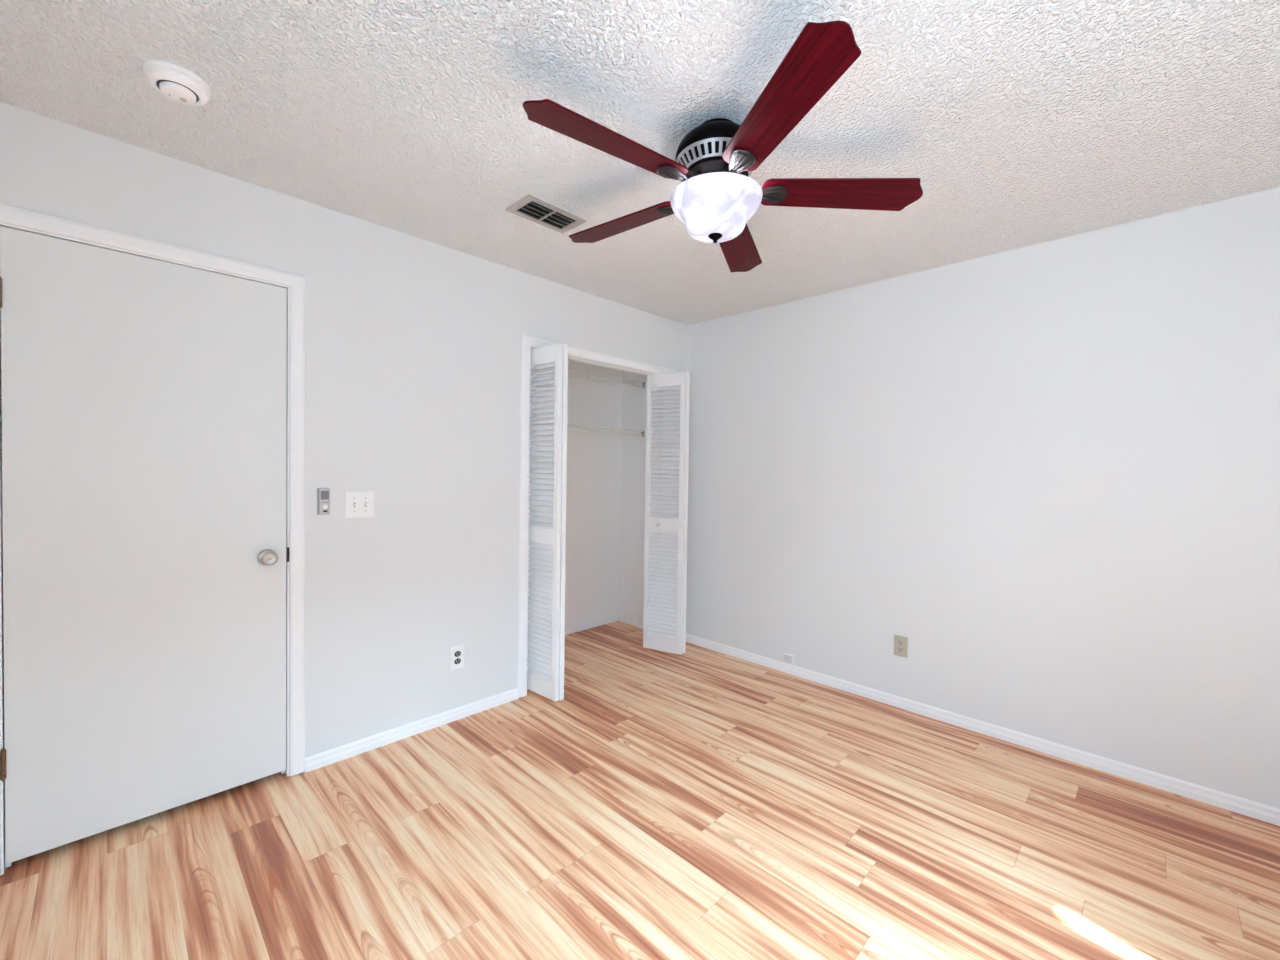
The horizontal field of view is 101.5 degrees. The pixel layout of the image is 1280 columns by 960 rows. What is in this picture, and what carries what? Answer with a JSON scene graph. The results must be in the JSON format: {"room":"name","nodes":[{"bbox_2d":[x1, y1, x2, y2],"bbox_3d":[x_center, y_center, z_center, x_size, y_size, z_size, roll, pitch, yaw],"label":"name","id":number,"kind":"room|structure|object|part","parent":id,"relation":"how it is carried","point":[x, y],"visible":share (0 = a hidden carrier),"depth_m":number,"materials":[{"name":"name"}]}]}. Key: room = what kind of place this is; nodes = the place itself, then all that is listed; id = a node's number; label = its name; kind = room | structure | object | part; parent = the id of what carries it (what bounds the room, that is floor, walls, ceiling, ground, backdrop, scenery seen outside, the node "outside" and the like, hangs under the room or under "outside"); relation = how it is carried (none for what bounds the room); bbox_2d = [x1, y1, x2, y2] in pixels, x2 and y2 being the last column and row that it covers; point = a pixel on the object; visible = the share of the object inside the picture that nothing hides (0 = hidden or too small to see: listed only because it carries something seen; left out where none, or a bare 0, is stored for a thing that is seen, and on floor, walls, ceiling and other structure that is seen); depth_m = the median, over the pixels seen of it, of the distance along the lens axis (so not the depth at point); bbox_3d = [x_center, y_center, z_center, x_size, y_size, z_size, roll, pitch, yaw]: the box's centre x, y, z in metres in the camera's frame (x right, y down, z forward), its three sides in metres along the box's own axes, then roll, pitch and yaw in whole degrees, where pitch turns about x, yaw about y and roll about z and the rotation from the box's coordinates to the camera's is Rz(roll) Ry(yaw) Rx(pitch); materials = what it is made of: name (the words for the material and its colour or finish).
{"room":"empty bedroom","nodes":[
{"label":"empty bedroom","id":0,"kind":"room"},
{"bbox_2d":[0,102,688,776],"bbox_3d":[-0.953,0.036,2.805,0.115,2.440,3.620,2,2,44],"label":"wall","id":1,"kind":"structure","parent":0,"point":[413,344],"depth_m":2.47,"materials":[{"name":"paint"}]},
{"bbox_2d":[0,226,289,863],"bbox_3d":[-1.732,0.217,1.914,0.102,2.023,0.787,2,2,44],"label":"door","id":2,"kind":"structure","parent":1,"relation":"in","point":[146,554],"depth_m":1.86,"materials":[{"name":"paint"}]},
{"bbox_3d":[-1.508,0.317,2.123,0.064,0.066,0.066,2,2,44],"label":"knob","id":3,"kind":"part","parent":2,"relation":"part of","materials":[{"name":"silver metal"}]},
{"bbox_3d":[-1.483,0.313,2.210,0.036,0.060,0.018,2,2,44],"label":"strike plate","id":4,"kind":"part","parent":2,"relation":"part of","materials":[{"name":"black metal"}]},
{"bbox_2d":[0,203,305,875],"bbox_3d":[-1.781,0.196,1.955,0.130,2.121,0.891,2,2,44],"label":"door frame","id":5,"kind":"structure","parent":1,"relation":"attached to","point":[11,215],"depth_m":2.18,"materials":[{"name":"white paint"}]},
{"bbox_2d":[317,488,329,514],"bbox_3d":[-1.375,0.093,2.277,0.024,0.115,0.047,2,2,44],"label":"remote","id":6,"kind":"object","parent":1,"relation":"attached to","point":[323,494],"visible":1,"depth_m":2.27,"materials":[{"name":"grey plastic"}]},
{"bbox_2d":[345,491,373,518],"bbox_3d":[-1.275,0.112,2.383,0.021,0.124,0.125,2,2,44],"label":"light switch","id":7,"kind":"object","parent":1,"relation":"attached to","point":[358,504],"visible":1,"depth_m":2.38,"materials":[{"name":"white plastic"}]},
{"bbox_2d":[304,688,518,772],"bbox_3d":[-1.073,1.228,2.632,0.013,0.060,1.061,2,2,44],"label":"baseboard","id":8,"kind":"structure","parent":1,"relation":"attached to","point":[325,758],"depth_m":2.55,"materials":[{"name":"white paint"}]},
{"bbox_2d":[450,644,463,670],"bbox_3d":[-0.958,0.931,2.743,0.008,0.122,0.074,2,2,44],"label":"wall outlet","id":9,"kind":"object","parent":1,"relation":"attached to","point":[457,652],"visible":1,"depth_m":2.74,"materials":[{"name":"white plastic"}]},
{"bbox_2d":[454,651,460,656],"bbox_3d":[-0.956,0.911,2.740,0.001,0.030,0.036,2,2,44],"label":"receptacle","id":10,"kind":"object","parent":9,"relation":"attached to","point":[456,653],"depth_m":2.74,"materials":[{"name":"grey plastic"}]},
{"bbox_2d":[454,658,460,663],"bbox_3d":[-0.956,0.950,2.741,0.001,0.030,0.036,2,2,44],"label":"receptacle","id":11,"kind":"object","parent":9,"relation":"attached to","point":[456,660],"depth_m":2.74,"materials":[{"name":"grey plastic"}]},
{"bbox_2d":[527,343,567,700],"bbox_3d":[-0.542,0.239,3.026,0.305,1.998,0.094,2,2,44],"label":"door","id":12,"kind":"structure","parent":1,"relation":"in","point":[547,534],"depth_m":2.98,"materials":[{"name":"white paint"}]},
{"bbox_3d":[-0.570,0.752,3.023,0.228,0.770,0.029,2,1,41],"label":"louver panel","id":13,"kind":"part","parent":12,"relation":"part of","materials":[{"name":"white paint"}]},
{"bbox_3d":[-0.557,-0.196,3.005,0.229,0.936,0.044,2,2,44],"label":"louver panel","id":14,"kind":"part","parent":12,"relation":"part of","materials":[{"name":"white paint"}]},
{"bbox_3d":[-0.517,-0.196,3.033,0.029,0.936,0.230,0,1,-42],"label":"louver panel","id":15,"kind":"part","parent":12,"relation":"part of","materials":[{"name":"white paint"}]},
{"bbox_2d":[518,335,675,697],"bbox_3d":[-0.255,0.211,3.510,0.131,2.084,1.345,2,2,44],"label":"door frame","id":16,"kind":"structure","parent":1,"relation":"attached to","point":[527,342],"depth_m":3.01,"materials":[{"name":"white paint"}]},
{"bbox_2d":[568,357,649,374],"bbox_3d":[-0.250,-0.769,3.500,0.035,0.005,1.217,2,2,44],"label":"door track","id":17,"kind":"object","parent":1,"relation":"attached to","point":[569,358],"visible":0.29,"depth_m":3.52,"materials":[{"name":"white metal"}]},
{"bbox_2d":[643,372,689,654],"bbox_3d":[0.202,0.235,3.790,0.303,1.998,0.179,2,2,44],"label":"door","id":18,"kind":"structure","parent":1,"relation":"in","point":[665,581],"depth_m":3.75,"materials":[{"name":"white paint"}]},
{"bbox_3d":[0.168,0.749,3.775,0.239,0.770,0.091,2,2,44],"label":"louver panel","id":19,"kind":"part","parent":18,"relation":"part of","materials":[{"name":"white paint"}]},
{"bbox_3d":[0.182,-0.200,3.757,0.239,0.936,0.091,2,2,44],"label":"louver panel","id":20,"kind":"part","parent":18,"relation":"part of","materials":[{"name":"white paint"}]},
{"bbox_3d":[0.233,0.748,3.841,0.029,0.770,0.229,0,1,-38],"label":"louver panel","id":21,"kind":"part","parent":18,"relation":"part of","materials":[{"name":"white paint"}]},
{"bbox_3d":[0.246,-0.200,3.823,0.029,0.936,0.229,0,1,-38],"label":"louver panel","id":22,"kind":"part","parent":18,"relation":"part of","materials":[{"name":"white paint"}]},
{"bbox_2d":[532,360,621,626],"bbox_3d":[-0.861,0.016,3.948,0.100,2.440,1.860,2,2,44],"label":"wall","id":23,"kind":"structure","parent":0,"point":[593,459],"depth_m":4.35,"materials":[{"name":"paint"}]},
{"bbox_2d":[533,424,643,436],"bbox_3d":[-0.680,-0.387,3.839,0.279,0.055,1.760,2,2,44],"label":"wire shelf","id":24,"kind":"object","parent":23,"relation":"attached to","point":[583,428],"visible":0.47,"depth_m":4.09,"materials":[{"name":"white metal"}]},
{"bbox_3d":[-0.593,-0.364,3.752,0.016,0.016,1.750,2,2,44],"label":"hanging rod","id":25,"kind":"part","parent":24,"relation":"part of","materials":[{"name":"white metal"}]},
{"bbox_2d":[534,366,644,387],"bbox_3d":[-0.674,-0.792,3.831,0.279,0.055,1.760,2,2,44],"label":"wire shelf","id":26,"kind":"object","parent":23,"relation":"attached to","point":[579,375],"visible":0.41,"depth_m":4.12,"materials":[{"name":"white metal"}]},
{"bbox_2d":[565,614,617,634],"bbox_3d":[-0.807,1.207,3.962,0.013,0.060,1.747,2,2,44],"label":"baseboard","id":27,"kind":"structure","parent":23,"relation":"attached to","point":[612,618],"depth_m":4.36,"materials":[{"name":"white paint"}]},
{"bbox_2d":[0,621,1279,959],"bbox_3d":[-0.198,1.283,1.984,4.470,0.001,3.781,2,2,44],"label":"floor","id":28,"kind":"structure","parent":0,"point":[699,803],"depth_m":1.82,"materials":[{"name":"laminate"}]},
{"bbox_2d":[0,0,1279,325],"bbox_3d":[-0.166,-1.207,2.004,4.670,0.100,3.890,2,2,44],"label":"ceiling","id":29,"kind":"structure","parent":0,"point":[1020,123],"depth_m":1.61,"materials":[{"name":"white paint"}]},
{"bbox_2d":[143,60,210,105],"bbox_3d":[-1.345,-1.141,1.523,0.150,0.048,0.150,2,2,44],"label":"smoke detector","id":30,"kind":"object","parent":29,"relation":"attached to","point":[175,82],"visible":1,"depth_m":1.49,"materials":[{"name":"white plastic"}]},
{"bbox_2d":[506,195,585,233],"bbox_3d":[-0.410,-1.159,2.301,0.176,0.016,0.305,2,2,44],"label":"ceiling vent","id":31,"kind":"object","parent":29,"relation":"in","point":[531,208],"visible":1,"depth_m":2.29,"materials":[{"name":"white metal"}]},
{"bbox_2d":[523,21,922,271],"bbox_3d":[0.207,-0.965,1.737,1.240,0.363,1.259,2,2,44],"label":"ceiling fan","id":32,"kind":"object","parent":29,"relation":"hanging from","point":[716,196],"visible":1,"depth_m":1.60,"materials":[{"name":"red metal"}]},
{"bbox_3d":[-0.086,-0.968,1.500,0.518,0.034,0.137,3,0,-33],"label":"blade","id":33,"kind":"part","parent":32,"relation":"part of","materials":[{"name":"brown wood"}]},
{"bbox_3d":[-0.066,-0.965,1.976,0.518,0.034,0.137,2,0,39],"label":"blade","id":34,"kind":"part","parent":32,"relation":"part of","materials":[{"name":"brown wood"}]},
{"bbox_2d":[676,137,751,176],"bbox_3d":[0.252,-1.024,1.722,0.269,0.039,0.269,2,2,44],"label":"vent grille","id":35,"kind":"object","parent":32,"relation":"attached to","point":[696,152],"depth_m":1.63,"materials":[{"name":"grey metal"}]},
{"bbox_3d":[0.249,-0.868,1.725,0.300,0.125,0.300,2,2,44],"label":"lamp shade","id":36,"kind":"part","parent":32,"relation":"part of","materials":[{"name":"white glass"}]},
{"bbox_3d":[0.392,-0.944,2.103,0.137,0.034,0.518,3,0,21],"label":"blade","id":37,"kind":"part","parent":32,"relation":"part of","materials":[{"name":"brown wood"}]},
{"bbox_3d":[0.359,-0.949,1.333,0.137,0.034,0.518,3,0,-15],"label":"blade","id":38,"kind":"part","parent":32,"relation":"part of","materials":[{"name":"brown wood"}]},
{"bbox_3d":[0.655,-0.934,1.706,0.518,0.034,0.137,3,0,3],"label":"blade","id":39,"kind":"part","parent":32,"relation":"part of","materials":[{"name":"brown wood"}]},
{"bbox_2d":[618,187,1279,808],"bbox_3d":[1.137,0.056,3.373,4.670,2.440,0.120,2,2,44],"label":"wall","id":40,"kind":"structure","parent":0,"point":[1050,470],"depth_m":2.55,"materials":[{"name":"paint"}]},
{"bbox_2d":[618,613,642,627],"bbox_3d":[0.029,1.211,4.374,0.628,0.060,0.013,2,2,44],"label":"baseboard","id":41,"kind":"structure","parent":40,"relation":"attached to","point":[622,618],"depth_m":4.47,"materials":[{"name":"white paint"}]},
{"bbox_2d":[784,653,793,663],"bbox_3d":[0.977,1.171,3.433,0.062,0.053,0.026,2,2,44],"label":"phone jack","id":42,"kind":"object","parent":40,"relation":"attached to","point":[789,658],"visible":1,"depth_m":3.42,"materials":[{"name":"white plastic"}]},
{"bbox_2d":[894,635,907,657],"bbox_3d":[1.474,0.940,2.957,0.072,0.115,0.008,2,2,44],"label":"wall outlet","id":43,"kind":"object","parent":40,"relation":"attached to","point":[900,642],"visible":1,"depth_m":2.95,"materials":[{"name":"beige plastic"}]},
{"bbox_2d":[686,634,1279,825],"bbox_3d":[1.483,1.259,2.945,3.220,0.060,0.013,2,2,44],"label":"baseboard","id":44,"kind":"structure","parent":40,"relation":"attached to","point":[1259,811],"depth_m":2.53,"materials":[{"name":"white paint"}]}
]}

